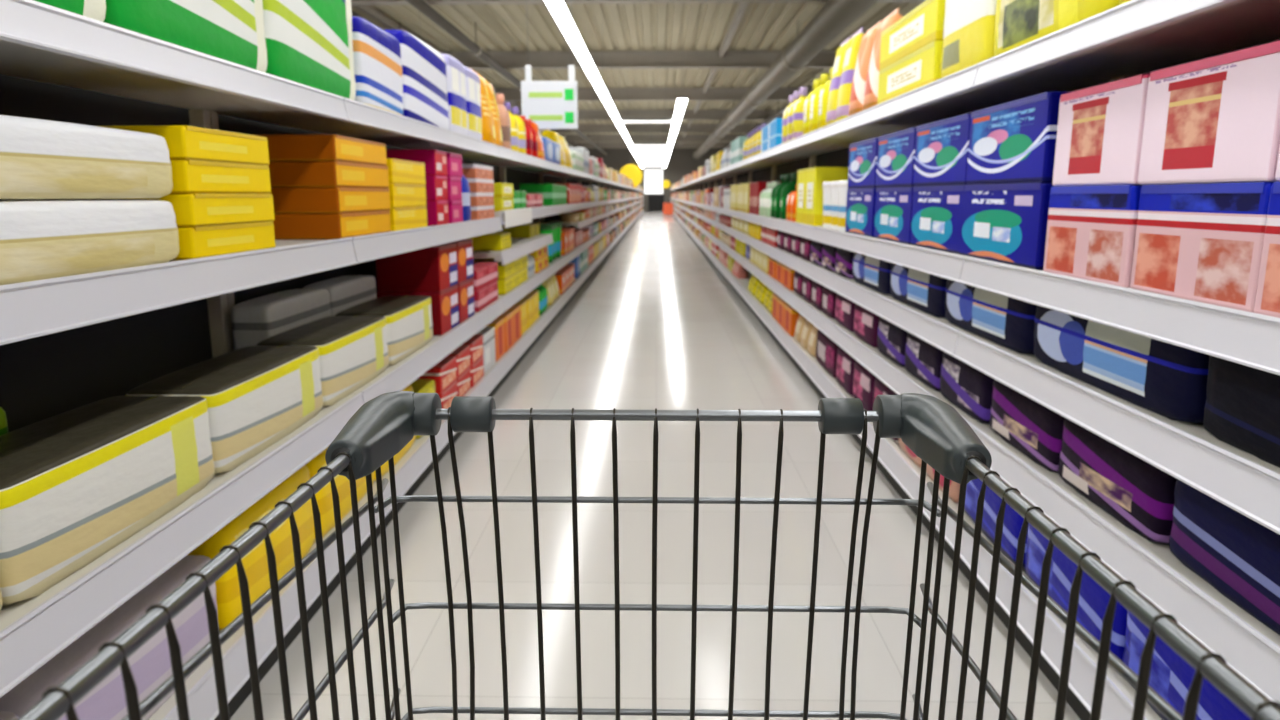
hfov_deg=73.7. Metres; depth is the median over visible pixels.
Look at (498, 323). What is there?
carton
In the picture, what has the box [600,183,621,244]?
bay
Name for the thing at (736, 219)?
pack
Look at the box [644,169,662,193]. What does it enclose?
window
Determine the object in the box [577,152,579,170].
pack
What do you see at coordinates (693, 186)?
bay
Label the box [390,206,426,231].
carton
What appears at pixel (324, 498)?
pack
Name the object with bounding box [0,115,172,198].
pack
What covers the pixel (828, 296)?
pack
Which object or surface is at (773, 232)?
carton
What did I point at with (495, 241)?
carton
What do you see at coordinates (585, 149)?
pack
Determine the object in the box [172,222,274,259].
carton
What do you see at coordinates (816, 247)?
pack
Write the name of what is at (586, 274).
bay
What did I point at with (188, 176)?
carton
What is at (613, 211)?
bay
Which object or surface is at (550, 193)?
carton
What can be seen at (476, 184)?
carton
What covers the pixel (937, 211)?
carton
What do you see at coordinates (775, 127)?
carton
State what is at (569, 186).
carton
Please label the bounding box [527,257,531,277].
bottle
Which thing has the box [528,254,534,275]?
bottle
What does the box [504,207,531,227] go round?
card
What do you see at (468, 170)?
carton
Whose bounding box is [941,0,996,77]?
pack
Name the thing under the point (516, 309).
carton
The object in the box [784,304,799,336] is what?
carton
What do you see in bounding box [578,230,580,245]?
carton
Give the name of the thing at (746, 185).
carton
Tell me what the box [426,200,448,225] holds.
carton
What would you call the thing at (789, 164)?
bay
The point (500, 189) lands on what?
carton
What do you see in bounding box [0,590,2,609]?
pack
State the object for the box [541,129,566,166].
pouch
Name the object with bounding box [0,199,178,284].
pack
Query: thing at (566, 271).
carton
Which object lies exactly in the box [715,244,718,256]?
carton
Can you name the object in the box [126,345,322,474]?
pack
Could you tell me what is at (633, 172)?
round sign
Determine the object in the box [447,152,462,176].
carton
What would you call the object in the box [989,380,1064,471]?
pack
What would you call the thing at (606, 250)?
bay
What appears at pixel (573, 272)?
carton
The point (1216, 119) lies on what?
carton
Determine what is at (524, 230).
carton
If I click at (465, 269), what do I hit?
carton
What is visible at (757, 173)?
bay
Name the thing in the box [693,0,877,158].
air duct
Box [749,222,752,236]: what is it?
carton
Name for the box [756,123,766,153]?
bottle
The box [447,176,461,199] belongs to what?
carton
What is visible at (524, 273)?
carton
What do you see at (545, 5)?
beam
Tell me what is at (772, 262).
carton
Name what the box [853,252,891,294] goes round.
pack
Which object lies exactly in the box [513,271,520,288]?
carton
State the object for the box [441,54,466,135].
pack
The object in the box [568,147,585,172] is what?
pack
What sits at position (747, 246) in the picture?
pack
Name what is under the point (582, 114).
beam
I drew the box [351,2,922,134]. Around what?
ceiling
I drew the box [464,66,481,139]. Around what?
pack
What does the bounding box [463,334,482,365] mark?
carton
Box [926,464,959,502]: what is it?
pack
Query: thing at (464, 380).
carton
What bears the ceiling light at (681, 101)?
hanging from the ceiling
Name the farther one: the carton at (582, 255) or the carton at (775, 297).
the carton at (582, 255)
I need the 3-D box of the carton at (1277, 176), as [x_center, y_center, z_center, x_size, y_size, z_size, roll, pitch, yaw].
[1.145,-0.344,1.116,0.342,0.211,0.370,0,11,1]
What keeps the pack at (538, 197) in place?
on the bay at (520, 247)
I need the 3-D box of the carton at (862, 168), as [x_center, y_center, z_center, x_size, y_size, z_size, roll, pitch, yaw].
[1.190,-0.910,3.975,0.322,0.216,0.547,0,11,1]
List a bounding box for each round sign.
[619,123,641,187]
[662,163,670,188]
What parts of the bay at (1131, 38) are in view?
kick plate, price rail, shelf, price rail, price rail, price rail, shelf, price rail, shelf, upright post, shelf, panel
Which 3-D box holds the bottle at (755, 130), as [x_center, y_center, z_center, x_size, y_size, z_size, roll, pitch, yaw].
[1.194,-2.225,8.788,0.139,0.300,0.169,0,11,0]
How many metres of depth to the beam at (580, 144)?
55.12 m
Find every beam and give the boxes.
[351,0,925,4]
[351,5,577,144]
[441,50,836,68]
[494,88,809,100]
[519,110,782,119]
[543,4,629,148]
[550,124,767,132]
[559,134,743,141]
[571,142,730,147]
[678,3,748,148]
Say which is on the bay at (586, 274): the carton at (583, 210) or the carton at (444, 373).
the carton at (583, 210)
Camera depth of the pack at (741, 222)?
9.60 m
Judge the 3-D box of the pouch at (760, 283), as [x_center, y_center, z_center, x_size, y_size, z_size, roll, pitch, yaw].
[1.187,-0.686,8.180,0.150,0.200,0.316,0,11,1]
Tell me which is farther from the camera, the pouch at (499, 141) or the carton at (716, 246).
the carton at (716, 246)
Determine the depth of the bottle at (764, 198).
7.61 m
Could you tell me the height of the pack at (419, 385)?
0.200 m
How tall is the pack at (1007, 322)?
0.165 m
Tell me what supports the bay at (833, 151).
on the floor
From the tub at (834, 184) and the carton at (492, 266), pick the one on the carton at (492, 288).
the carton at (492, 266)
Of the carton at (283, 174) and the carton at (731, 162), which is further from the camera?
the carton at (731, 162)
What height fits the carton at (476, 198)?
0.073 m
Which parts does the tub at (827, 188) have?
lid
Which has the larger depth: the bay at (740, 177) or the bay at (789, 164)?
the bay at (740, 177)
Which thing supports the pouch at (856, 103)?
on the bay at (952, 95)
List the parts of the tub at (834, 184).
lid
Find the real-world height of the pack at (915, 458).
0.200 m
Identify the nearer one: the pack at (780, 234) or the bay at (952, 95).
the bay at (952, 95)
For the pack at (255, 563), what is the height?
0.255 m
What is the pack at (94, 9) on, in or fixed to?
on the bay at (67, 343)
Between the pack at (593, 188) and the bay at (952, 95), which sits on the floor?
the bay at (952, 95)
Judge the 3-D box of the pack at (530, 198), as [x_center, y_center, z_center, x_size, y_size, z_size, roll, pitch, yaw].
[-0.970,-1.217,6.529,0.300,0.110,0.442,0,11,1]
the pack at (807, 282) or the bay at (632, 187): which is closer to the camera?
the pack at (807, 282)
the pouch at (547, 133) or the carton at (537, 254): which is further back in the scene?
the pouch at (547, 133)
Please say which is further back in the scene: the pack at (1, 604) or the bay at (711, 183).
the bay at (711, 183)
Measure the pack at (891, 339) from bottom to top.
0.160 m
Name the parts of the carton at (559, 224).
lid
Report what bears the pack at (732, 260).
on the bay at (757, 173)
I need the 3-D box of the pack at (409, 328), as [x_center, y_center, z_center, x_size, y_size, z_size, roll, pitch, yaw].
[-0.995,-0.127,3.366,0.220,0.200,0.606,0,11,1]
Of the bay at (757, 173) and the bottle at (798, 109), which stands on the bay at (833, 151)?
the bottle at (798, 109)
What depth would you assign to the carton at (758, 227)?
7.98 m
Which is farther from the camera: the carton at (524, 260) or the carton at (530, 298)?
the carton at (530, 298)
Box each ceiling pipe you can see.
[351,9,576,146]
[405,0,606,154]
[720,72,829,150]
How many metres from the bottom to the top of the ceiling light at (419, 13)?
1.500 m
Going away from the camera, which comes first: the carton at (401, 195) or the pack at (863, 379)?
the carton at (401, 195)
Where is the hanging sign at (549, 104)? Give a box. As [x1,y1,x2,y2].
[521,0,577,128]
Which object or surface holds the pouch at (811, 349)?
on the bay at (833, 151)
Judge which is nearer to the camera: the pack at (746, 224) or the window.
the pack at (746, 224)
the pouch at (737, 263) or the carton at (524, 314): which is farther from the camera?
the pouch at (737, 263)
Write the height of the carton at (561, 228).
0.241 m
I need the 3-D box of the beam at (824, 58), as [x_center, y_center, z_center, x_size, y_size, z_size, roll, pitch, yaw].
[0.417,-7.141,20.310,18.000,0.370,0.240,0,11,1]
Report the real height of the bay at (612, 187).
1.433 m
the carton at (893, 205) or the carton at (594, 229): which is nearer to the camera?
the carton at (893, 205)
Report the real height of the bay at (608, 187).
1.433 m
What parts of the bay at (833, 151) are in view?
price rail, price rail, price rail, kick plate, price rail, shelf, price rail, shelf, shelf, upright post, shelf, panel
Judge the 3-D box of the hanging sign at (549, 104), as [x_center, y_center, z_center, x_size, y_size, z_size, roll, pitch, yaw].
[-0.881,-3.603,8.100,0.550,2.730,0.028,0,11,1]
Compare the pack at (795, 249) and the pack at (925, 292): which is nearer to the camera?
the pack at (925, 292)
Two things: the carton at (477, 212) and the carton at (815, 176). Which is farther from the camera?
the carton at (815, 176)
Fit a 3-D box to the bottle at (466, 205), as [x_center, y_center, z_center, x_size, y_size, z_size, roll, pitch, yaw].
[-0.929,-0.857,4.336,0.119,0.300,0.169,0,11,1]
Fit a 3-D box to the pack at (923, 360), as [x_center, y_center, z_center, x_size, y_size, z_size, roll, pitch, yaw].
[1.160,-0.001,3.100,0.300,0.160,0.412,0,11,1]
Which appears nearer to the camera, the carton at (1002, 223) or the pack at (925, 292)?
the carton at (1002, 223)
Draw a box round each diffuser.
[622,120,671,122]
[634,145,666,166]
[663,99,686,167]
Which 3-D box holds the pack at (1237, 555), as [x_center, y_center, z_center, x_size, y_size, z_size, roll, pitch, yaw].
[1.124,0.344,1.288,0.301,0.170,0.642,0,11,1]
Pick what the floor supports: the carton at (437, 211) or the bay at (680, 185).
the bay at (680, 185)
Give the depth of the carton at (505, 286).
5.35 m
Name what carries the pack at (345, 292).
on the bay at (365, 122)
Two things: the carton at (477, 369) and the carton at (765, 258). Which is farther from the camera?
the carton at (765, 258)
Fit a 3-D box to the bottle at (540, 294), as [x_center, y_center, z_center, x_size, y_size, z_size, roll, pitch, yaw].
[-0.877,-0.506,7.089,0.139,0.260,0.164,0,11,1]
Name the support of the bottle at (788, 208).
on the bay at (833, 151)
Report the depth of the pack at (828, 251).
4.72 m
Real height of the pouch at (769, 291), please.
0.200 m
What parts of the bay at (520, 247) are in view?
panel, shelf, shelf, upright post, shelf, shelf, price rail, shelf, price rail, kick plate, price rail, price rail, price rail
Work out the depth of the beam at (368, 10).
16.27 m
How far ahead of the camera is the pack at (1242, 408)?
1.38 m
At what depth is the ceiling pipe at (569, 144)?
16.89 m
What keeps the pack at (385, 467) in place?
on the bay at (365, 122)
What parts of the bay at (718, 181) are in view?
price rail, shelf, panel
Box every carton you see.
[99,125,268,165]
[121,194,274,226]
[170,160,270,193]
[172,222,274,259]
[255,134,386,165]
[268,161,388,188]
[270,187,389,213]
[273,211,390,239]
[376,243,457,291]
[377,284,458,335]
[386,149,447,175]
[386,158,425,184]
[388,183,425,207]
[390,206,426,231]
[417,356,456,392]
[425,175,447,200]
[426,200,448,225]
[438,380,457,408]
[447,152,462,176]
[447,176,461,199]
[447,344,470,377]
[448,200,462,223]
[450,239,473,282]
[456,367,470,395]
[458,277,474,323]
[462,164,492,179]
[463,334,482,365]
[467,178,493,192]
[467,232,510,250]
[470,192,493,205]
[470,356,483,387]
[471,205,493,219]
[473,258,520,274]
[473,261,512,279]
[473,262,497,284]
[473,266,487,290]
[474,286,487,311]
[476,327,495,373]
[485,317,505,361]
[488,281,497,304]
[493,183,513,196]
[494,197,513,210]
[498,224,534,237]
[498,275,512,294]
[498,310,513,352]
[507,305,521,342]
[513,190,520,208]
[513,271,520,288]
[514,300,527,334]
[520,184,560,205]
[520,190,525,207]
[521,255,527,269]
[521,267,527,282]
[521,295,533,328]
[527,223,539,235]
[527,290,538,321]
[529,248,542,260]
[535,258,542,272]
[542,245,547,256]
[542,255,548,268]
[547,183,571,203]
[554,272,565,293]
[557,269,568,289]
[560,184,566,204]
[560,213,582,220]
[561,228,573,249]
[561,229,571,252]
[561,231,567,254]
[561,266,571,286]
[565,264,574,282]
[568,255,578,277]
[571,209,585,218]
[572,184,575,203]
[574,229,582,243]
[574,230,578,247]
[575,184,578,202]
[576,224,595,235]
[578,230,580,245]
[579,185,581,202]
[580,251,584,270]
[598,158,601,177]
[709,188,713,204]
[712,155,715,171]
[714,188,715,206]
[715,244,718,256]
[717,152,718,169]
[717,187,718,206]
[718,151,723,169]
[723,189,724,207]
[723,250,727,264]
[725,149,730,166]
[725,189,726,208]
[728,188,730,208]
[730,141,732,164]
[730,185,732,209]
[733,140,734,163]
[733,184,736,210]
[735,138,736,162]
[735,238,738,252]
[737,136,747,161]
[737,184,739,210]
[739,183,743,211]
[741,241,745,256]
[744,183,749,212]
[749,182,752,213]
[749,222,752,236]
[750,246,753,263]
[752,182,754,213]
[752,223,755,238]
[754,181,780,214]
[754,248,757,265]
[756,224,760,239]
[758,250,761,269]
[761,125,768,151]
[761,225,765,242]
[762,253,769,273]
[766,227,769,243]
[768,118,782,148]
[768,257,776,278]
[770,228,777,246]
[772,293,780,320]
[776,261,783,282]
[777,298,787,327]
[782,265,794,290]
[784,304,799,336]
[796,169,805,223]
[804,167,848,225]
[845,188,875,237]
[848,137,877,188]
[874,187,912,244]
[876,127,915,187]
[877,41,942,103]
[879,0,944,69]
[910,185,964,254]
[913,113,970,186]
[960,183,1052,270]
[966,91,1073,184]
[1043,185,1141,287]
[1052,74,1149,185]
[1130,182,1273,312]
[1138,40,1279,183]
[1254,182,1279,317]
[1275,146,1279,180]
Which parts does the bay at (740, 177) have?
price rail, price rail, price rail, price rail, price rail, shelf, panel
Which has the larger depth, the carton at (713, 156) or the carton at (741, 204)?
the carton at (713, 156)
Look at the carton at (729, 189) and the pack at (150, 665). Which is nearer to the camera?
the pack at (150, 665)
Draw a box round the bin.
[663,202,672,215]
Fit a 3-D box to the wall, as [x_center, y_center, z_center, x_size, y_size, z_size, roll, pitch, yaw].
[1.214,-12.907,60.691,18.000,4.600,0.100,0,11,1]
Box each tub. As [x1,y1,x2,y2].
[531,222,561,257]
[540,223,556,259]
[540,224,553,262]
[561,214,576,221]
[589,156,593,174]
[719,186,730,206]
[823,182,831,227]
[831,181,837,229]
[838,180,847,230]
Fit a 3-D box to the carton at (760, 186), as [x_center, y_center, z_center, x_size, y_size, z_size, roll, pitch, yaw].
[1.262,-1.547,8.162,0.302,0.311,0.259,0,11,1]
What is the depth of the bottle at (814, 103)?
5.20 m
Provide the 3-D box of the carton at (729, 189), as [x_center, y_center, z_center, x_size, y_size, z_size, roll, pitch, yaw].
[1.309,-2.128,11.267,0.282,0.273,0.272,0,11,0]
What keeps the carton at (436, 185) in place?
on the carton at (437, 211)
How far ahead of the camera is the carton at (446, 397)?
3.91 m
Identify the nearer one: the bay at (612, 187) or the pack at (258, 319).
the pack at (258, 319)
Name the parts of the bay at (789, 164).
price rail, price rail, price rail, price rail, kick plate, shelf, price rail, shelf, upright post, shelf, panel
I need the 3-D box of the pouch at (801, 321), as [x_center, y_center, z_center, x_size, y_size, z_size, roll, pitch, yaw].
[1.137,-0.238,5.811,0.150,0.220,0.241,0,11,1]
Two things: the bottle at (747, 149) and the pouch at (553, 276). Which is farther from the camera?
the bottle at (747, 149)
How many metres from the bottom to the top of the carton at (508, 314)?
0.231 m
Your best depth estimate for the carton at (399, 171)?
3.23 m
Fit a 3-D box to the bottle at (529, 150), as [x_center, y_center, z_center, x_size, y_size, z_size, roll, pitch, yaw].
[-0.889,-1.688,6.462,0.139,0.310,0.169,0,11,1]
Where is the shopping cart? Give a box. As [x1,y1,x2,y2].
[16,391,1279,719]
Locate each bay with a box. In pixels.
[0,0,369,719]
[210,97,506,552]
[451,146,554,384]
[505,162,579,323]
[543,170,594,292]
[565,175,604,273]
[581,179,611,260]
[592,181,617,251]
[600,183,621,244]
[606,184,624,238]
[611,185,627,234]
[615,186,630,230]
[619,187,632,227]
[622,187,633,224]
[678,186,689,222]
[679,185,691,224]
[681,184,694,227]
[683,183,698,231]
[685,182,702,234]
[688,180,707,238]
[692,179,714,244]
[696,176,722,250]
[702,173,733,260]
[709,169,748,273]
[719,162,771,292]
[734,151,810,323]
[759,129,878,385]
[806,64,1116,556]
[945,0,1279,719]
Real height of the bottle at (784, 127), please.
0.370 m
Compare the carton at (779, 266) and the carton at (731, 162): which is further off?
the carton at (731, 162)
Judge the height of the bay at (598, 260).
1.433 m
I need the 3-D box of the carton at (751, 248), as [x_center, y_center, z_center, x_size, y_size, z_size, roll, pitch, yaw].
[1.269,-1.055,8.547,0.302,0.161,0.354,0,11,1]
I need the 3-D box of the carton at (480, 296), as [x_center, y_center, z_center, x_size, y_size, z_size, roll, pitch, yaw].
[-1.007,-0.336,4.682,0.302,0.111,0.282,0,11,1]
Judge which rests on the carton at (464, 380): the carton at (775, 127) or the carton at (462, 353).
the carton at (462, 353)
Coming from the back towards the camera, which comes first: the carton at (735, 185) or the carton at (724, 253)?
the carton at (724, 253)
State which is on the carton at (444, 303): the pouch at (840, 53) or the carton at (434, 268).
the carton at (434, 268)
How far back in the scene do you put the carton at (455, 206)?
4.02 m
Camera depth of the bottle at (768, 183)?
7.83 m
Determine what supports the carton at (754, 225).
on the bay at (789, 164)
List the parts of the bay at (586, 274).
panel, shelf, shelf, kick plate, price rail, price rail, price rail, price rail, price rail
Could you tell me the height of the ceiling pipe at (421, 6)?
0.615 m
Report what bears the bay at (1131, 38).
on the floor
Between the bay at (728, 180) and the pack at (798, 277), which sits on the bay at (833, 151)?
the pack at (798, 277)
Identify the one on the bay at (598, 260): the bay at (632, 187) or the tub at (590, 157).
the tub at (590, 157)
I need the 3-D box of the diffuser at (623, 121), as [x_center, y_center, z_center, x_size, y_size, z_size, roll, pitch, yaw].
[0.180,-6.205,22.227,1.300,0.045,0.260,0,11,1]
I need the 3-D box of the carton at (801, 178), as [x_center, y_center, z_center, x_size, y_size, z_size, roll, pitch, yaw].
[1.212,-1.081,5.645,0.302,0.351,0.342,0,11,1]
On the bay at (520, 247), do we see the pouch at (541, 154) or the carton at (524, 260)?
the pouch at (541, 154)
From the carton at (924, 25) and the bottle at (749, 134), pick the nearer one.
the carton at (924, 25)
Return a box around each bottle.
[461,175,470,221]
[496,94,510,148]
[504,102,518,151]
[511,107,525,153]
[519,116,532,155]
[525,119,537,157]
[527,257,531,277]
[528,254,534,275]
[534,287,542,315]
[537,285,545,311]
[540,283,547,308]
[743,133,750,158]
[746,131,753,157]
[749,129,757,156]
[752,126,761,155]
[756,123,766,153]
[759,182,771,215]
[763,182,773,215]
[765,182,779,216]
[770,175,784,217]
[774,174,791,218]
[780,173,797,219]
[782,95,793,142]
[786,184,796,220]
[787,91,799,140]
[790,192,796,221]
[792,87,806,138]
[803,79,820,134]
[809,74,828,131]
[818,68,832,128]
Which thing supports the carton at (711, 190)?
on the bay at (728, 180)
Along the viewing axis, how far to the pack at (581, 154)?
10.94 m
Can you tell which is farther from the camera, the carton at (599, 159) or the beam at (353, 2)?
the carton at (599, 159)
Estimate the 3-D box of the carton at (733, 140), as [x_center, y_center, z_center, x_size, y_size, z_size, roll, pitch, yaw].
[1.302,-2.573,10.585,0.282,0.301,0.272,0,11,2]
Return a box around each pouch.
[470,68,495,144]
[481,76,502,146]
[531,121,544,159]
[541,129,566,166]
[541,279,553,305]
[548,277,555,300]
[551,274,558,297]
[559,136,572,168]
[732,260,736,274]
[734,262,738,276]
[736,263,748,277]
[748,274,754,291]
[751,277,758,295]
[755,280,762,299]
[758,283,767,304]
[763,288,771,308]
[768,291,774,313]
[794,314,805,342]
[801,319,812,349]
[807,325,817,356]
[826,37,850,124]
[836,28,863,120]
[848,20,881,115]
[863,8,903,109]
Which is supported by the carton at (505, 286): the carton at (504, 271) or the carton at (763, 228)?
the carton at (504, 271)
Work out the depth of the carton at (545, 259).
7.28 m
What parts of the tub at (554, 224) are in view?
lid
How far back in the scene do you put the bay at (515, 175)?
8.54 m
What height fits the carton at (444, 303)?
0.196 m
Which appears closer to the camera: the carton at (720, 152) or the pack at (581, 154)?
the pack at (581, 154)
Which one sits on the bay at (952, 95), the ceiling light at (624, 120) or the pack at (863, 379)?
the pack at (863, 379)
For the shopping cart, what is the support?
on the floor
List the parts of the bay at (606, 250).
panel, shelf, price rail, price rail, price rail, price rail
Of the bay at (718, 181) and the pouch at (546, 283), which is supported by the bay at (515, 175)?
the pouch at (546, 283)
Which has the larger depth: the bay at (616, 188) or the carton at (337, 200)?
the bay at (616, 188)
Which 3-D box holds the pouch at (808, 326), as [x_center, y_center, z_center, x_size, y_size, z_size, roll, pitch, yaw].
[1.135,-0.191,5.564,0.150,0.220,0.241,0,11,2]
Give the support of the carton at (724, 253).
on the bay at (757, 173)
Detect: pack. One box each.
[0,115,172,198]
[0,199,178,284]
[0,396,214,605]
[0,407,7,435]
[0,555,216,719]
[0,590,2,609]
[0,711,17,719]
[34,0,105,21]
[103,0,266,71]
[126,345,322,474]
[188,465,314,629]
[231,288,330,349]
[256,315,388,406]
[262,0,355,99]
[302,275,376,315]
[305,447,373,538]
[335,295,432,364]
[352,16,402,115]
[374,385,415,480]
[384,30,448,129]
[410,379,435,438]
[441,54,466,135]
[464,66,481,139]
[526,194,534,207]
[535,194,542,206]
[542,137,552,161]
[553,141,560,164]
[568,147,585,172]
[569,150,577,169]
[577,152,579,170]
[579,153,581,170]
[581,154,583,171]
[583,186,595,200]
[585,149,587,172]
[587,150,588,173]
[588,247,589,265]
[589,159,590,173]
[590,246,591,263]
[591,244,593,261]
[727,254,730,269]
[730,257,749,272]
[731,217,734,228]
[735,218,739,230]
[739,219,743,232]
[744,220,748,234]
[746,244,749,259]
[777,230,784,249]
[784,232,791,253]
[791,234,800,256]
[793,271,802,296]
[800,237,813,261]
[802,275,812,302]
[810,241,823,266]
[811,280,823,310]
[816,329,838,377]
[822,244,837,271]
[822,286,836,318]
[835,248,853,278]
[835,293,855,331]
[836,346,855,395]
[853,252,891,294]
[853,304,879,347]
[853,361,876,410]
[873,378,898,440]
[877,317,907,367]
[890,263,946,317]
[898,438,921,466]
[905,332,943,391]
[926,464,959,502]
[940,352,994,423]
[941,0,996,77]
[945,279,1036,354]
[964,478,1027,567]
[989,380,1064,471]
[994,0,1118,55]
[1025,523,1126,660]
[1033,305,1209,424]
[1058,418,1176,543]
[1119,0,1130,4]
[1122,610,1251,719]
[1169,479,1279,634]
[1203,355,1279,467]
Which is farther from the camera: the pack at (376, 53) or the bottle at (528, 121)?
the bottle at (528, 121)
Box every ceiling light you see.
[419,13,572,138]
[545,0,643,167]
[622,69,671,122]
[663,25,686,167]
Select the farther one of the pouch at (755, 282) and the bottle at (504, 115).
the pouch at (755, 282)
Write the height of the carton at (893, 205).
0.216 m
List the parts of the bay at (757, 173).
price rail, price rail, price rail, price rail, price rail, kick plate, shelf, shelf, upright post, panel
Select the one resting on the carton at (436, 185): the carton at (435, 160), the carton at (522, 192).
the carton at (435, 160)
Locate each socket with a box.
[330,447,355,471]
[961,451,985,474]
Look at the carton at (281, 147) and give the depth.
2.52 m
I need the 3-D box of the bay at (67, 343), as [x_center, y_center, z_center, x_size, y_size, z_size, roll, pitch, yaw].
[-1.119,0.165,1.429,0.469,1.433,2.500,0,11,1]
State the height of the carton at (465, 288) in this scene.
0.196 m
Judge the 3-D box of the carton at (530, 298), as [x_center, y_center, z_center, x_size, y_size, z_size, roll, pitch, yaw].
[-0.976,-0.370,6.489,0.302,0.221,0.309,0,11,1]
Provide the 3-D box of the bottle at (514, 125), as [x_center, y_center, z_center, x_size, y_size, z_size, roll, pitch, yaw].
[-0.906,-1.582,5.831,0.139,0.340,0.169,0,11,2]
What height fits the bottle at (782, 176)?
0.350 m
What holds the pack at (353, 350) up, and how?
on the bay at (365, 122)
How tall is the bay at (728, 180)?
1.523 m
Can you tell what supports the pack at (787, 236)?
on the bay at (833, 151)
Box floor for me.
[230,211,1080,719]
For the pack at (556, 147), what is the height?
0.220 m
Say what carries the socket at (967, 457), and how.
attached to the shopping cart
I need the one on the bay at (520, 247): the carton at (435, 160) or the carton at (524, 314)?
the carton at (524, 314)
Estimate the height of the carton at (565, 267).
0.201 m
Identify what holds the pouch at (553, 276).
on the bay at (515, 175)
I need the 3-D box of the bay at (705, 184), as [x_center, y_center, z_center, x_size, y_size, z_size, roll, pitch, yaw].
[1.612,-4.141,23.463,0.469,1.523,2.500,0,11,1]
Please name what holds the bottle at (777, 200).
on the bay at (833, 151)
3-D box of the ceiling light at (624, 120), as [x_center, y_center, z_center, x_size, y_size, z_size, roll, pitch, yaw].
[0.180,-6.919,22.089,1.300,1.500,0.260,0,11,1]
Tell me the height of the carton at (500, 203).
0.086 m
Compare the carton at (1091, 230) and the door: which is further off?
the door
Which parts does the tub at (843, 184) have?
lid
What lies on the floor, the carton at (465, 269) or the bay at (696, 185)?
the bay at (696, 185)
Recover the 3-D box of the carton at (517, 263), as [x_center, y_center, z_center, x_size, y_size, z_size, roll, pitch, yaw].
[-0.985,-0.638,5.802,0.302,0.093,0.325,0,11,1]
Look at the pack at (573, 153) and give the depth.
9.97 m
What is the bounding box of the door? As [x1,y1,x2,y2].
[648,195,663,210]
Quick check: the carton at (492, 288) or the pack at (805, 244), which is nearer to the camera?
the carton at (492, 288)
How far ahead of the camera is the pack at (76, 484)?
1.48 m
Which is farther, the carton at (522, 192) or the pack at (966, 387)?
the carton at (522, 192)
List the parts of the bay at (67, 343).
panel, shelf, price rail, shelf, price rail, price rail, upright post, shelf, shelf, price rail, kick plate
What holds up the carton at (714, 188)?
on the bay at (740, 177)
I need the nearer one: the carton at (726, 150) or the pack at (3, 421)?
the pack at (3, 421)
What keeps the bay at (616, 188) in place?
on the floor
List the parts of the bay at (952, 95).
price rail, price rail, kick plate, shelf, price rail, price rail, shelf, shelf, price rail, shelf, panel, upright post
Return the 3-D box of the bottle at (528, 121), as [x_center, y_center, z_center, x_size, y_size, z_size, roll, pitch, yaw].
[-0.882,-1.745,6.756,0.139,0.310,0.169,0,11,1]
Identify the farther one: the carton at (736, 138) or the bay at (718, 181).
the bay at (718, 181)
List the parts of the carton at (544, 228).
lid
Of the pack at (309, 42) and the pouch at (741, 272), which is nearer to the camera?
the pack at (309, 42)
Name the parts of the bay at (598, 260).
panel, shelf, price rail, price rail, price rail, price rail, price rail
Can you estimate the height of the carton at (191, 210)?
0.068 m
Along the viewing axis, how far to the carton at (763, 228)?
7.61 m
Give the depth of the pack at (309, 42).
2.36 m
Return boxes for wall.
[585,148,730,210]
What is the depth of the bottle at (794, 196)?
5.96 m
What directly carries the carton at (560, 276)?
on the bay at (515, 175)
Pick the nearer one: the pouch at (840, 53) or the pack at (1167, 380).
the pack at (1167, 380)
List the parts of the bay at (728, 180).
price rail, price rail, price rail, price rail, shelf, panel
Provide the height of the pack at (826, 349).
0.200 m
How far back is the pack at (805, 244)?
5.47 m
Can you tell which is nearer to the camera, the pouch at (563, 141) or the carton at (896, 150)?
the carton at (896, 150)
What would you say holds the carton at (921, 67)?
on the bay at (952, 95)
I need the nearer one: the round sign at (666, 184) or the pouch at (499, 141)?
the pouch at (499, 141)
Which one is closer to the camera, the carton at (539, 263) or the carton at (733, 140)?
the carton at (539, 263)
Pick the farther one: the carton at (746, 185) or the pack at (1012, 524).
the carton at (746, 185)
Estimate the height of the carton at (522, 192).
0.131 m
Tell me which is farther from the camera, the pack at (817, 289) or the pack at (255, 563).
the pack at (817, 289)
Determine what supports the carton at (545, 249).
on the carton at (545, 259)
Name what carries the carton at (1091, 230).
on the bay at (1131, 38)
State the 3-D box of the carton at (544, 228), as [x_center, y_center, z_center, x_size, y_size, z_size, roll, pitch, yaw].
[-0.950,-1.072,7.873,0.318,0.345,0.318,0,11,1]
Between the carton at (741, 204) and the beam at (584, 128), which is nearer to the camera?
the carton at (741, 204)
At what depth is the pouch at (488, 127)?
4.85 m
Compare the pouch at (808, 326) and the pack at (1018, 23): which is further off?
the pouch at (808, 326)
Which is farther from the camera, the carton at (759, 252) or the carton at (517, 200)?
the carton at (759, 252)
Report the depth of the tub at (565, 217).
10.12 m
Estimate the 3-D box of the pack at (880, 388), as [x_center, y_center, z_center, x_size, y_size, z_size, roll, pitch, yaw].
[1.169,0.201,3.594,0.301,0.200,0.385,0,11,1]
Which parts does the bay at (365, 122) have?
upright post, panel, shelf, price rail, shelf, price rail, shelf, kick plate, price rail, price rail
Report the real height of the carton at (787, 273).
0.151 m
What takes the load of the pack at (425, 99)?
on the bay at (365, 122)
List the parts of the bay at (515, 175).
panel, shelf, upright post, shelf, shelf, kick plate, price rail, price rail, price rail, price rail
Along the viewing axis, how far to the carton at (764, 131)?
7.58 m
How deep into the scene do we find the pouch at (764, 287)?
7.77 m

